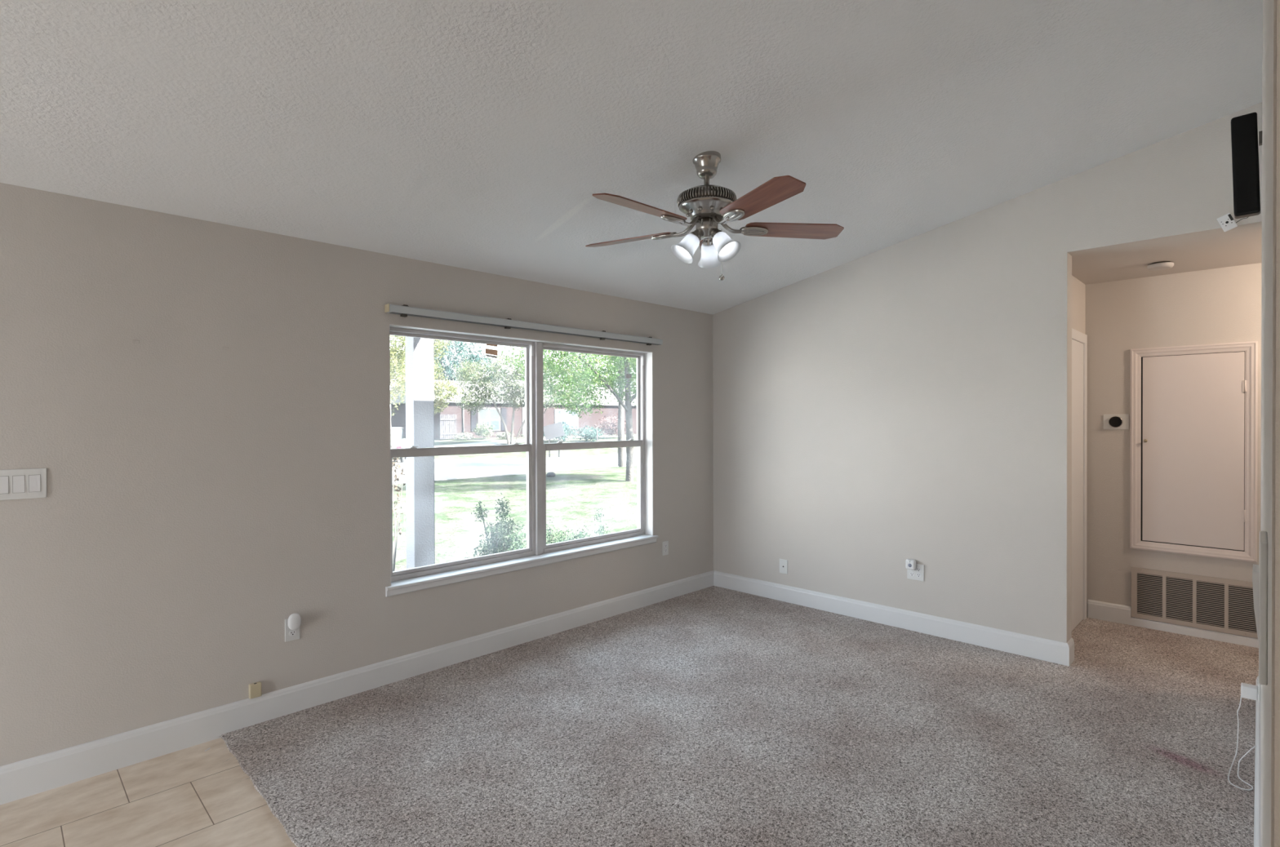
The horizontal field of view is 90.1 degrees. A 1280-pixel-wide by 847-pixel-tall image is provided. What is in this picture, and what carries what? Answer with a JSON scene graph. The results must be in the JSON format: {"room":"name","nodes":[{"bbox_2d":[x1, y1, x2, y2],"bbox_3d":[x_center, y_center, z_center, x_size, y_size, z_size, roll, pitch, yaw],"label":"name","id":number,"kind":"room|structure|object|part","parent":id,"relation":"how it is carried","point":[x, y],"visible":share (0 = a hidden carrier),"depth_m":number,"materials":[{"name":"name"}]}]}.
{"room":"empty living room","nodes":[
{"label":"empty living room","id":0,"kind":"room"},
{"bbox_2d":[0,182,713,766],"bbox_3d":[-2.214,0.432,2.948,0.160,2.810,8.291,0,1,45],"label":"wall","id":1,"kind":"structure","parent":0,"point":[202,496],"depth_m":3.05,"materials":[{"name":"grey paint"}]},
{"bbox_2d":[0,468,46,500],"bbox_3d":[-2.482,0.242,2.554,0.010,0.120,0.164,0,1,45],"label":"light switch","id":2,"kind":"object","parent":1,"relation":"attached to","point":[28,483],"visible":1,"depth_m":2.56,"materials":[{"name":"white plastic"}]},
{"bbox_2d":[133,339,139,343],"bbox_3d":[-2.222,-0.362,2.820,0.003,0.014,0.024,0,1,45],"label":"wall anchor","id":3,"kind":"object","parent":1,"relation":"attached to","point":[134,340],"visible":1,"depth_m":2.82,"materials":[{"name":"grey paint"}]},
{"bbox_2d":[248,681,261,698],"bbox_3d":[-1.893,1.312,3.145,0.024,0.069,0.052,0,1,45],"label":"phone jack","id":4,"kind":"object","parent":1,"relation":"attached to","point":[255,689],"visible":1,"depth_m":3.13,"materials":[{"name":"beige plastic"}]},
{"bbox_2d":[284,618,299,642],"bbox_3d":[-1.778,1.053,3.272,0.009,0.115,0.070,0,1,45],"label":"wall outlet","id":5,"kind":"object","parent":1,"relation":"attached to","point":[290,635],"visible":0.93,"depth_m":3.26,"materials":[{"name":"white plastic"}]},
{"bbox_2d":[288,630,296,636],"bbox_3d":[-1.777,1.072,3.270,0.003,0.028,0.034,0,1,45],"label":"receptacle","id":6,"kind":"object","parent":5,"relation":"attached to","point":[291,633],"depth_m":3.27,"materials":[{"name":"white plastic"}]},
{"bbox_2d":[288,613,301,630],"bbox_3d":[-1.761,1.009,3.258,0.035,0.084,0.060,0,1,45],"label":"air freshener","id":7,"kind":"object","parent":5,"relation":"attached to","point":[294,620],"visible":1,"depth_m":3.25,"materials":[{"name":"white plastic"}]},
{"bbox_2d":[0,570,714,804],"bbox_3d":[-2.138,1.422,2.902,0.016,0.146,8.000,0,1,45],"label":"baseboard","id":8,"kind":"structure","parent":1,"relation":"attached to","point":[34,775],"depth_m":3.21,"materials":[{"name":"white paint"}]},
{"bbox_2d":[389,327,535,582],"bbox_3d":[-1.130,0.177,4.102,0.075,1.486,1.067,0,1,45],"label":"window","id":9,"kind":"structure","parent":1,"relation":"in","point":[528,447],"depth_m":4.22,"materials":[{"name":"paint"}]},
{"bbox_3d":[-1.140,-0.176,4.110,0.020,0.736,1.015,0,1,45],"label":"sash","id":10,"kind":"part","parent":9,"relation":"part of","materials":[{"name":"paint"}]},
{"bbox_3d":[-1.115,0.518,4.091,0.036,0.745,1.015,0,1,45],"label":"sash","id":11,"kind":"part","parent":9,"relation":"part of","materials":[{"name":"glass"}]},
{"bbox_2d":[485,354,497,358],"bbox_3d":[-0.990,-0.447,4.258,0.001,0.020,0.083,0,1,45],"label":"paper label","id":12,"kind":"object","parent":9,"relation":"attached to","point":[491,356],"visible":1,"depth_m":4.26,"materials":[{"name":"grey paper"}]},
{"bbox_2d":[485,348,497,355],"bbox_3d":[-0.989,-0.476,4.259,0.001,0.042,0.094,0,1,45],"label":"paper label","id":13,"kind":"object","parent":9,"relation":"attached to","point":[492,352],"visible":1,"depth_m":4.26,"materials":[{"name":"brown paper"}]},
{"bbox_2d":[389,324,653,586],"bbox_3d":[-0.717,0.174,4.470,0.158,1.494,2.179,0,1,45],"label":"trim","id":14,"kind":"structure","parent":1,"relation":"attached to","point":[648,355],"depth_m":5.20,"materials":[{"name":"white paint"}]},
{"bbox_2d":[385,534,658,597],"bbox_3d":[-0.699,0.945,4.460,0.180,0.056,2.239,0,1,45],"label":"window sill","id":15,"kind":"structure","parent":1,"relation":"attached to","point":[413,584],"depth_m":4.20,"materials":[{"name":"white paint"}]},
{"bbox_2d":[384,303,662,345],"bbox_3d":[-0.630,-0.652,4.399,0.056,0.066,2.264,0,1,45],"label":"rail","id":16,"kind":"object","parent":1,"relation":"attached to","point":[404,310],"visible":1,"depth_m":4.15,"materials":[{"name":"white metal"}]},
{"bbox_2d":[534,342,542,555],"bbox_3d":[-0.734,0.174,4.495,0.097,1.486,0.048,0,1,45],"label":"trim","id":17,"kind":"structure","parent":1,"relation":"attached to","point":[538,345],"depth_m":4.46,"materials":[{"name":"paint"}]},
{"bbox_2d":[542,342,644,553],"bbox_3d":[-0.352,0.170,4.893,0.075,1.486,1.056,0,1,45],"label":"window","id":18,"kind":"structure","parent":1,"relation":"in","point":[639,442],"depth_m":4.99,"materials":[{"name":"paint"}]},
{"bbox_3d":[-0.362,-0.183,4.901,0.020,0.736,1.004,0,1,45],"label":"sash","id":19,"kind":"part","parent":18,"relation":"part of","materials":[{"name":"glass"}]},
{"bbox_3d":[-0.337,0.511,4.882,0.036,0.745,1.004,0,1,45],"label":"sash","id":20,"kind":"part","parent":18,"relation":"part of","materials":[{"name":"glass"}]},
{"bbox_2d":[626,373,631,378],"bbox_3d":[-0.091,-0.383,5.172,0.001,0.037,0.060,0,1,45],"label":"paper label","id":21,"kind":"object","parent":18,"relation":"attached to","point":[628,375],"visible":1,"depth_m":5.17,"materials":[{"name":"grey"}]},
{"bbox_2d":[662,541,668,555],"bbox_3d":[0.211,1.033,5.294,0.009,0.115,0.070,0,1,45],"label":"wall outlet","id":22,"kind":"object","parent":1,"relation":"attached to","point":[664,544],"visible":1,"depth_m":5.29,"materials":[{"name":"white plastic"}]},
{"bbox_2d":[0,724,1255,846],"bbox_3d":[1.283,1.672,0.360,8.780,0.342,9.490,0,1,45],"label":"floor","id":23,"kind":"structure","parent":0,"point":[191,797],"depth_m":2.48,"materials":[{"name":"beige tile"}]},
{"bbox_2d":[216,586,1258,846],"bbox_3d":[1.716,1.476,2.841,5.563,0.017,5.067,0,1,45],"label":"carpet","id":24,"kind":"object","parent":23,"relation":"on","point":[713,716],"visible":0.99,"depth_m":2.96,"materials":[{"name":"grey carpet"}]},
{"bbox_2d":[0,0,1262,314],"bbox_3d":[0.853,-1.438,-0.087,8.780,1.051,8.291,0,1,45],"label":"ceiling","id":25,"kind":"structure","parent":0,"point":[481,135],"depth_m":2.61,"materials":[{"name":"white paint"}]},
{"bbox_2d":[585,151,844,280],"bbox_3d":[0.284,-0.992,3.043,1.303,0.608,1.256,0,1,45],"label":"ceiling fan","id":26,"kind":"object","parent":25,"relation":"hanging from","point":[706,205],"visible":1,"depth_m":3.00,"materials":[{"name":"brown wood"}]},
{"bbox_3d":[-0.052,-0.941,3.277,0.493,0.006,0.145,0,12,29],"label":"blade","id":27,"kind":"part","parent":26,"relation":"part of","materials":[{"name":"brown wood"}]},
{"bbox_3d":[0.010,-0.938,2.779,0.493,0.006,0.145,0,12,-43],"label":"blade","id":28,"kind":"part","parent":26,"relation":"part of","materials":[{"name":"brown wood"}]},
{"bbox_3d":[0.210,-0.833,3.041,0.122,0.139,0.135,0,1,45],"label":"lamp shade","id":29,"kind":"part","parent":26,"relation":"part of","materials":[{"name":"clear glass"}]},
{"bbox_2d":[690,229,702,240],"bbox_3d":[0.264,-0.895,3.053,0.061,0.064,0.064,0,1,45],"label":"socket","id":30,"kind":"object","parent":26,"relation":"attached to","point":[696,235],"depth_m":3.03,"materials":[{"name":"silver metal"}]},
{"bbox_3d":[0.402,-0.944,3.489,0.145,0.006,0.493,-12,-2,11],"label":"blade","id":31,"kind":"part","parent":26,"relation":"part of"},
{"bbox_3d":[0.321,-1.018,3.070,0.268,0.062,0.268,0,1,45],"label":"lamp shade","id":32,"kind":"part","parent":26,"relation":"part of","materials":[{"name":"silver metal"}]},
{"bbox_2d":[702,238,712,245],"bbox_3d":[0.334,-0.896,3.131,0.061,0.064,0.064,0,1,45],"label":"socket","id":33,"kind":"object","parent":26,"relation":"attached to","point":[705,241],"depth_m":3.11,"materials":[{"name":"silver metal"}]},
{"bbox_3d":[0.344,-0.835,3.185,0.124,0.139,0.134,0,1,45],"label":"lamp shade","id":34,"kind":"part","parent":26,"relation":"part of","materials":[{"name":"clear glass"}]},
{"bbox_2d":[711,228,721,239],"bbox_3d":[0.365,-0.895,3.031,0.065,0.064,0.060,0,1,45],"label":"socket","id":35,"kind":"object","parent":26,"relation":"attached to","point":[716,233],"depth_m":3.00,"materials":[{"name":"silver metal"}]},
{"bbox_3d":[0.392,-0.849,3.007,0.072,0.077,0.058,0,1,45],"label":"bulb","id":36,"kind":"part","parent":26,"relation":"part of","materials":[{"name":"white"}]},
{"bbox_3d":[0.403,-0.834,2.997,0.137,0.139,0.125,0,1,45],"label":"lamp shade","id":37,"kind":"part","parent":26,"relation":"part of","materials":[{"name":"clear glass"}]},
{"bbox_3d":[0.502,-0.939,2.684,0.145,0.006,0.493,13,-5,-25],"label":"blade","id":38,"kind":"part","parent":26,"relation":"part of","materials":[{"name":"brown wood"}]},
{"bbox_3d":[0.745,-0.943,3.123,0.493,0.006,0.145,0,-12,-7],"label":"blade","id":39,"kind":"part","parent":26,"relation":"part of","materials":[{"name":"brown wood"}]},
{"bbox_2d":[712,102,1262,643],"bbox_3d":[1.963,-0.095,4.557,3.536,3.139,0.131,0,1,45],"label":"wall","id":40,"kind":"structure","parent":0,"point":[911,398],"depth_m":4.37,"materials":[{"name":"grey paint"}]},
{"bbox_2d":[779,559,787,574],"bbox_3d":[1.177,1.173,5.245,0.076,0.115,0.007,0,1,45],"label":"wall plate","id":41,"kind":"object","parent":40,"relation":"attached to","point":[783,563],"visible":1,"depth_m":5.24,"materials":[{"name":"white plastic"}]},
{"bbox_2d":[713,570,1074,666],"bbox_3d":[1.674,1.399,4.844,2.694,0.146,0.147,0,1,45],"label":"baseboard","id":42,"kind":"structure","parent":40,"relation":"attached to","point":[1034,647],"depth_m":4.51,"materials":[{"name":"white paint"}]},
{"bbox_2d":[906,564,924,582],"bbox_3d":[1.937,1.044,4.495,0.116,0.115,0.009,0,1,45],"label":"wall outlet","id":43,"kind":"object","parent":40,"relation":"attached to","point":[917,574],"visible":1,"depth_m":4.48,"materials":[{"name":"white plastic"}]},
{"bbox_2d":[905,559,915,570],"bbox_3d":[1.904,0.991,4.494,0.068,0.072,0.037,0,1,45],"label":"plug","id":44,"kind":"object","parent":43,"relation":"attached to","point":[910,564],"visible":1,"depth_m":4.48,"materials":[{"name":"white plastic"}]},
{"bbox_2d":[1216,213,1248,232],"bbox_3d":[3.100,-1.053,3.322,0.015,0.096,0.154,0,0,-42],"label":"plate","id":45,"kind":"object","parent":40,"relation":"attached to","point":[1227,222],"visible":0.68,"depth_m":3.35,"materials":[{"name":"white plastic"}]},
{"bbox_3d":[3.076,-1.053,3.349,0.010,0.084,0.056,-1,-21,-45],"label":"plate","id":46,"kind":"part","parent":45,"relation":"part of","materials":[{"name":"white plastic"}]},
{"bbox_2d":[1071,275,1085,626],"bbox_3d":[2.925,0.217,4.463,0.120,2.510,1.079,0,1,45],"label":"wall","id":47,"kind":"structure","parent":0,"point":[1078,288],"depth_m":4.62,"materials":[{"name":"grey paint"}]},
{"bbox_2d":[1071,339,1083,631],"bbox_3d":[2.990,0.433,4.440,0.006,2.039,0.820,0,1,45],"label":"door","id":48,"kind":"structure","parent":47,"relation":"in","point":[1077,347],"depth_m":4.58,"materials":[{"name":"white paint"}]},
{"bbox_2d":[1071,328,1087,620],"bbox_3d":[2.994,0.406,4.436,0.018,2.128,0.958,0,1,45],"label":"trim","id":49,"kind":"structure","parent":47,"relation":"attached to","point":[1078,336],"depth_m":4.73,"materials":[{"name":"white paint"}]},
{"bbox_2d":[1071,226,1262,284],"bbox_3d":[4.082,-1.085,3.397,3.260,0.100,1.199,0,1,45],"label":"ceiling","id":50,"kind":"structure","parent":0,"point":[1241,247],"depth_m":3.97,"materials":[{"name":"grey paint"}]},
{"bbox_2d":[1146,261,1173,271],"bbox_3d":[3.367,-1.019,4.135,0.136,0.036,0.136,0,1,45],"label":"smoke detector","id":51,"kind":"object","parent":50,"relation":"attached to","point":[1162,265],"visible":1,"depth_m":4.10,"materials":[{"name":"white plastic"}]},
{"bbox_2d":[1084,262,1261,617],"bbox_3d":[4.422,0.217,3.832,3.140,2.510,0.120,0,1,45],"label":"wall","id":52,"kind":"structure","parent":0,"point":[1221,305],"depth_m":4.62,"materials":[{"name":"grey paint"}]},
{"bbox_2d":[1087,600,1131,625],"bbox_3d":[3.451,1.394,4.702,0.260,0.146,0.016,0,1,45],"label":"baseboard","id":53,"kind":"structure","parent":52,"relation":"attached to","point":[1120,614],"depth_m":4.70,"materials":[{"name":"white paint"}]},
{"bbox_2d":[1103,414,1128,429],"bbox_3d":[3.469,-0.013,4.661,0.152,0.110,0.031,0,1,45],"label":"thermostat","id":54,"kind":"object","parent":52,"relation":"attached to","point":[1110,421],"visible":1,"depth_m":4.65,"materials":[{"name":"white plastic"}]},
{"bbox_2d":[1129,341,1257,562],"bbox_3d":[3.763,0.183,4.370,0.660,1.435,0.035,0,1,45],"label":"door","id":55,"kind":"structure","parent":52,"relation":"in","point":[1193,434],"depth_m":4.36,"materials":[{"name":"white paint"}]},
{"bbox_2d":[1130,617,1258,648],"bbox_3d":[3.801,1.431,4.358,0.724,0.074,0.016,0,1,45],"label":"baseboard","id":56,"kind":"structure","parent":52,"relation":"in","point":[1175,628],"depth_m":4.36,"materials":[{"name":"white paint"}]},
{"bbox_2d":[1131,567,1257,638],"bbox_3d":[3.799,1.214,4.355,0.720,0.360,0.018,0,1,45],"label":"air vent","id":57,"kind":"object","parent":52,"relation":"in","point":[1225,606],"visible":0.91,"depth_m":4.36,"materials":[{"name":"white metal"}]},
{"bbox_2d":[1260,0,1279,846],"bbox_3d":[1.846,-0.100,1.810,0.120,3.184,4.214,0,1,44],"label":"wall","id":58,"kind":"structure","parent":0,"point":[1270,246],"depth_m":0.39,"materials":[{"name":"grey paint"}]},
{"bbox_2d":[1231,112,1262,218],"bbox_3d":[2.494,-1.059,2.629,0.094,0.412,0.060,0,1,44],"label":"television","id":59,"kind":"object","parent":58,"relation":"attached to","point":[1244,128],"visible":0.86,"depth_m":2.61,"materials":[{"name":"black plastic"}]},
{"bbox_2d":[1231,130,1234,211],"bbox_3d":[2.464,-1.058,2.658,0.002,0.382,0.050,-2,-1,44],"label":"grille","id":60,"kind":"object","parent":59,"relation":"attached to","point":[1231,131],"depth_m":2.64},
{"bbox_2d":[1253,675,1260,846],"bbox_3d":[1.803,1.417,1.869,0.016,0.146,4.208,0,1,44],"label":"baseboard","id":61,"kind":"structure","parent":58,"relation":"attached to","point":[1257,749],"depth_m":2.42,"materials":[{"name":"white paint"}]},
{"bbox_2d":[1257,677,1260,702],"bbox_3d":[2.649,1.124,2.735,0.009,0.115,0.070,0,1,44],"label":"wall outlet","id":62,"kind":"object","parent":58,"relation":"attached to","point":[1259,685],"visible":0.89,"depth_m":2.71,"materials":[{"name":"white plastic"}]},
{"bbox_2d":[1227,683,1257,791],"bbox_3d":[2.527,1.299,2.674,0.314,0.336,0.087,0,0,-39],"label":"power adapter","id":63,"kind":"object","parent":62,"relation":"attached to","point":[1249,691],"visible":1,"depth_m":2.74,"materials":[{"name":"white plastic"}]},
{"bbox_3d":[2.650,1.124,2.734,0.006,0.115,0.070,0,1,44],"label":"plate","id":64,"kind":"part","parent":62,"relation":"part of","materials":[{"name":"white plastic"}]},
{"bbox_2d":[1252,531,1267,685],"bbox_3d":[0.519,0.151,0.536,0.009,0.114,0.072,0,1,44],"label":"strike plate","id":65,"kind":"object","parent":58,"relation":"attached to","point":[1260,572],"visible":1,"depth_m":0.51,"materials":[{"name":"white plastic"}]},
{"bbox_3d":[0.521,0.151,0.534,0.005,0.114,0.072,0,1,44],"label":"plate","id":66,"kind":"part","parent":65,"relation":"part of","materials":[{"name":"metal"}]},
{"label":"outside","id":67,"kind":"structure","parent":0,"visible":0},
{"bbox_2d":[391,434,637,571],"bbox_3d":[0.343,1.237,44.649,135.000,0.680,135.000,0,1,45],"label":"lawn","id":68,"kind":"structure","parent":67,"point":[573,497],"depth_m":13.85,"materials":[{"name":"green plant"}]},
{"bbox_2d":[389,335,405,473],"bbox_3d":[-6.441,-0.546,16.067,1.620,4.729,1.533,0,0,9],"label":"tree","id":69,"kind":"object","parent":68,"relation":"on","point":[393,351],"visible":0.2,"depth_m":16.06,"materials":[{"name":"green plant"}]},
{"bbox_2d":[391,457,405,571],"bbox_3d":[-2.826,1.077,7.178,0.347,1.474,0.423,0,1,45],"label":"plant","id":70,"kind":"object","parent":68,"relation":"on","point":[402,469],"visible":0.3,"depth_m":7.23,"materials":[{"name":"green plant"}]},
{"bbox_2d":[404,336,435,568],"bbox_3d":[-2.053,0.278,5.970,0.170,2.980,0.204,0,1,45],"label":"porch post","id":71,"kind":"object","parent":68,"relation":"on","point":[419,352],"visible":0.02,"depth_m":5.90,"materials":[{"name":"grey paint"}]},
{"bbox_3d":[-1.978,0.277,6.034,0.138,2.980,0.008,0,1,45],"label":"edge trim","id":72,"kind":"part","parent":71,"relation":"part of","materials":[{"name":"grey"}]},
{"bbox_2d":[390,336,464,415],"bbox_3d":[-8.782,-1.270,24.256,4.139,6.092,2.336,0,0,-3],"label":"tree","id":73,"kind":"object","parent":68,"relation":"on","point":[439,386],"visible":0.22,"depth_m":24.24,"materials":[{"name":"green plant"}]},
{"bbox_2d":[440,414,456,439],"bbox_3d":[-11.968,0.198,39.930,0.102,1.550,1.120,0,1,45],"label":"wooden gate","id":74,"kind":"object","parent":68,"relation":"on","point":[447,422],"visible":0.98,"depth_m":39.91,"materials":[{"name":"white wood"}]},
{"bbox_3d":[-11.966,-0.257,39.924,0.030,0.100,1.120,0,1,45],"label":"rail","id":75,"kind":"part","parent":74,"relation":"part of","materials":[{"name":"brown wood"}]},
{"bbox_3d":[-11.964,0.643,39.930,0.030,0.100,1.120,0,1,45],"label":"rail","id":76,"kind":"part","parent":74,"relation":"part of","materials":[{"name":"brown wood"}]},
{"bbox_2d":[404,339,506,382],"bbox_3d":[-18.908,-4.445,64.545,7.224,10.768,9.340,0,1,45],"label":"tree","id":77,"kind":"object","parent":68,"relation":"on","point":[449,371],"visible":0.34,"depth_m":63.52,"materials":[{"name":"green plant"}]},
{"bbox_2d":[452,431,474,439],"bbox_3d":[-10.959,0.799,39.822,1.205,0.558,1.396,0,1,45],"label":"clump","id":78,"kind":"object","parent":68,"relation":"on","point":[460,437],"visible":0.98,"depth_m":39.68,"materials":[{"name":"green plant"}]},
{"bbox_2d":[471,422,494,439],"bbox_3d":[-9.851,0.439,40.508,1.367,1.158,1.459,0,1,45],"label":"shrub","id":79,"kind":"object","parent":68,"relation":"on","point":[486,429],"visible":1,"depth_m":40.34,"materials":[{"name":"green plant"}]},
{"bbox_2d":[463,493,526,559],"bbox_3d":[-1.433,1.259,6.516,0.726,1.111,0.426,0,0,-26],"label":"shrub","id":80,"kind":"object","parent":68,"relation":"on","point":[496,539],"visible":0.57,"depth_m":6.48,"materials":[{"name":"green plant"}]},
{"bbox_3d":[-1.443,1.317,6.477,0.341,0.997,0.112,0,0,-19],"label":"stem","id":81,"kind":"part","parent":80,"relation":"part of","materials":[{"name":"green plant"}]},
{"bbox_2d":[493,431,515,439],"bbox_3d":[-8.489,0.751,40.484,1.103,0.570,1.461,0,1,45],"label":"clump","id":82,"kind":"object","parent":68,"relation":"on","point":[503,435],"visible":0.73,"depth_m":40.26,"materials":[{"name":"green plant"}]},
{"bbox_2d":[451,349,564,444],"bbox_3d":[-7.557,-1.448,36.895,6.544,5.688,3.258,0,0,-9],"label":"tree","id":83,"kind":"object","parent":68,"relation":"on","point":[508,378],"visible":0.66,"depth_m":36.53,"materials":[{"name":"green plant"}]},
{"bbox_2d":[390,380,636,439],"bbox_3d":[-8.505,-1.005,49.123,7.900,4.000,20.200,0,1,45],"label":"brick house","id":84,"kind":"structure","parent":68,"relation":"on","point":[465,422],"depth_m":43.80,"materials":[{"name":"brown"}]},
{"bbox_2d":[471,408,476,431],"bbox_3d":[-10.770,-0.265,41.440,0.050,1.530,0.420,0,1,45],"label":"shutter","id":85,"kind":"object","parent":84,"relation":"hanging from","point":[473,418],"depth_m":41.41,"materials":[{"name":"white paint"}]},
{"bbox_3d":[-10.230,0.116,41.951,0.015,0.620,0.740,0,1,45],"label":"pane","id":86,"kind":"part","parent":84,"relation":"part of","materials":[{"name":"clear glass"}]},
{"bbox_2d":[479,408,488,419],"bbox_3d":[-10.232,-0.614,41.947,0.015,0.680,0.740,0,1,45],"label":"window","id":87,"kind":"structure","parent":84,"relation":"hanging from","point":[484,414],"depth_m":41.96,"materials":[{"name":"grey"}]},
{"bbox_3d":[-9.662,0.110,42.529,0.015,0.620,0.720,0,1,45],"label":"pane","id":88,"kind":"part","parent":84,"relation":"part of","materials":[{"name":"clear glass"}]},
{"bbox_2d":[489,408,499,419],"bbox_3d":[-9.664,-0.620,42.524,0.015,0.680,0.720,0,1,45],"label":"window","id":89,"kind":"structure","parent":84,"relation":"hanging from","point":[494,415],"depth_m":42.49,"materials":[{"name":"grey"}]},
{"bbox_2d":[501,408,506,431],"bbox_3d":[-9.171,-0.280,43.066,0.050,1.530,0.420,0,1,45],"label":"shutter","id":90,"kind":"object","parent":84,"relation":"hanging from","point":[504,411],"depth_m":43.05,"materials":[{"name":"white paint"}]},
{"bbox_3d":[-7.785,-0.103,44.496,0.060,2.050,1.000,0,1,45],"label":"door","id":91,"kind":"part","parent":84,"relation":"part of","materials":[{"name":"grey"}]},
{"bbox_3d":[-5.371,-0.325,46.889,0.015,1.250,2.000,0,1,45],"label":"pane","id":92,"kind":"part","parent":84,"relation":"part of","materials":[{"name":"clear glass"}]},
{"bbox_2d":[546,472,555,477],"bbox_3d":[-2.818,1.627,20.194,0.238,0.187,0.317,0,1,45],"label":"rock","id":93,"kind":"object","parent":68,"relation":"on","point":[548,474],"visible":0.86,"depth_m":20.10,"materials":[{"name":"grey stone"}]},
{"bbox_2d":[543,422,564,457],"bbox_3d":[-4.049,0.823,30.026,1.048,1.798,0.080,0,0,-5],"label":"board","id":94,"kind":"object","parent":68,"relation":"on","point":[555,430],"visible":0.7,"depth_m":29.99,"materials":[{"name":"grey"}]},
{"bbox_3d":[-4.048,0.350,30.003,0.920,0.650,0.040,-14,2,-5],"label":"board panel","id":95,"kind":"part","parent":94,"relation":"part of","materials":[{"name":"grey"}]},
{"bbox_2d":[497,346,636,466],"bbox_3d":[-1.802,-1.648,24.018,7.247,6.812,4.439,0,0,-11],"label":"tree","id":96,"kind":"object","parent":68,"relation":"on","point":[621,451],"visible":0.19,"depth_m":24.09,"materials":[{"name":"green plant"}]},
{"bbox_2d":[546,520,594,544],"bbox_3d":[-0.780,1.409,6.730,0.671,0.806,0.353,0,0,-15],"label":"shrub","id":97,"kind":"object","parent":68,"relation":"on","point":[553,540],"visible":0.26,"depth_m":6.72,"materials":[{"name":"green plant"}]},
{"bbox_3d":[-0.775,1.444,6.750,0.413,0.736,0.121,0,0,-16],"label":"stem","id":98,"kind":"part","parent":97,"relation":"part of","materials":[{"name":"green plant"}]},
{"bbox_2d":[543,421,604,442],"bbox_3d":[-4.141,0.515,38.687,3.997,1.309,2.226,0,0,-8],"label":"shrub","id":99,"kind":"object","parent":68,"relation":"on","point":[585,433],"visible":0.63,"depth_m":38.57,"materials":[{"name":"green plant"}]},
{"bbox_2d":[542,349,636,481],"bbox_3d":[0.171,-1.130,17.538,7.564,5.842,5.995,0,0,-5],"label":"tree","id":100,"kind":"object","parent":68,"relation":"on","point":[627,393],"visible":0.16,"depth_m":18.58,"materials":[{"name":"green plant"}]},
{"bbox_2d":[565,356,636,393],"bbox_3d":[-2.816,-4.304,71.464,12.067,10.304,8.285,0,0,-27],"label":"tree","id":101,"kind":"object","parent":68,"relation":"on","point":[605,378],"visible":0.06,"depth_m":70.49,"materials":[{"name":"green plant"}]},
{"bbox_2d":[594,508,609,535],"bbox_3d":[-0.345,1.344,6.659,0.254,0.932,0.288,0,1,45],"label":"shrub","id":102,"kind":"object","parent":68,"relation":"on","point":[602,527],"visible":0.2,"depth_m":6.65,"materials":[{"name":"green plant"}]},
{"bbox_2d":[594,413,626,436],"bbox_3d":[-1.707,0.142,40.977,2.275,1.671,2.364,0,1,45],"label":"shrub","id":103,"kind":"object","parent":68,"relation":"on","point":[611,425],"visible":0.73,"depth_m":40.59,"materials":[{"name":"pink plant"}]},
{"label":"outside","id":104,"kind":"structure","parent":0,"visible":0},
{"bbox_2d":[391,452,636,484],"bbox_3d":[-6.298,1.315,26.633,12.800,0.650,60.000,0,1,45],"label":"road","id":105,"kind":"structure","parent":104,"point":[445,469],"depth_m":24.53,"materials":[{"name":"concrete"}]},
{"bbox_2d":[391,426,405,462],"bbox_3d":[-11.115,0.907,27.855,1.740,1.500,4.520,0,0,-17],"label":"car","id":106,"kind":"object","parent":105,"relation":"on","point":[398,442],"visible":0.19,"depth_m":27.12,"materials":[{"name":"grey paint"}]},
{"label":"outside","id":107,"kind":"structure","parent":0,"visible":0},
{"bbox_2d":[434,435,636,447],"bbox_3d":[-2.604,1.195,43.318,41.184,0.650,2.064,0,0,-42],"label":"sidewalk","id":108,"kind":"structure","parent":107,"point":[495,442],"depth_m":37.51,"materials":[{"name":"concrete"}]}
]}

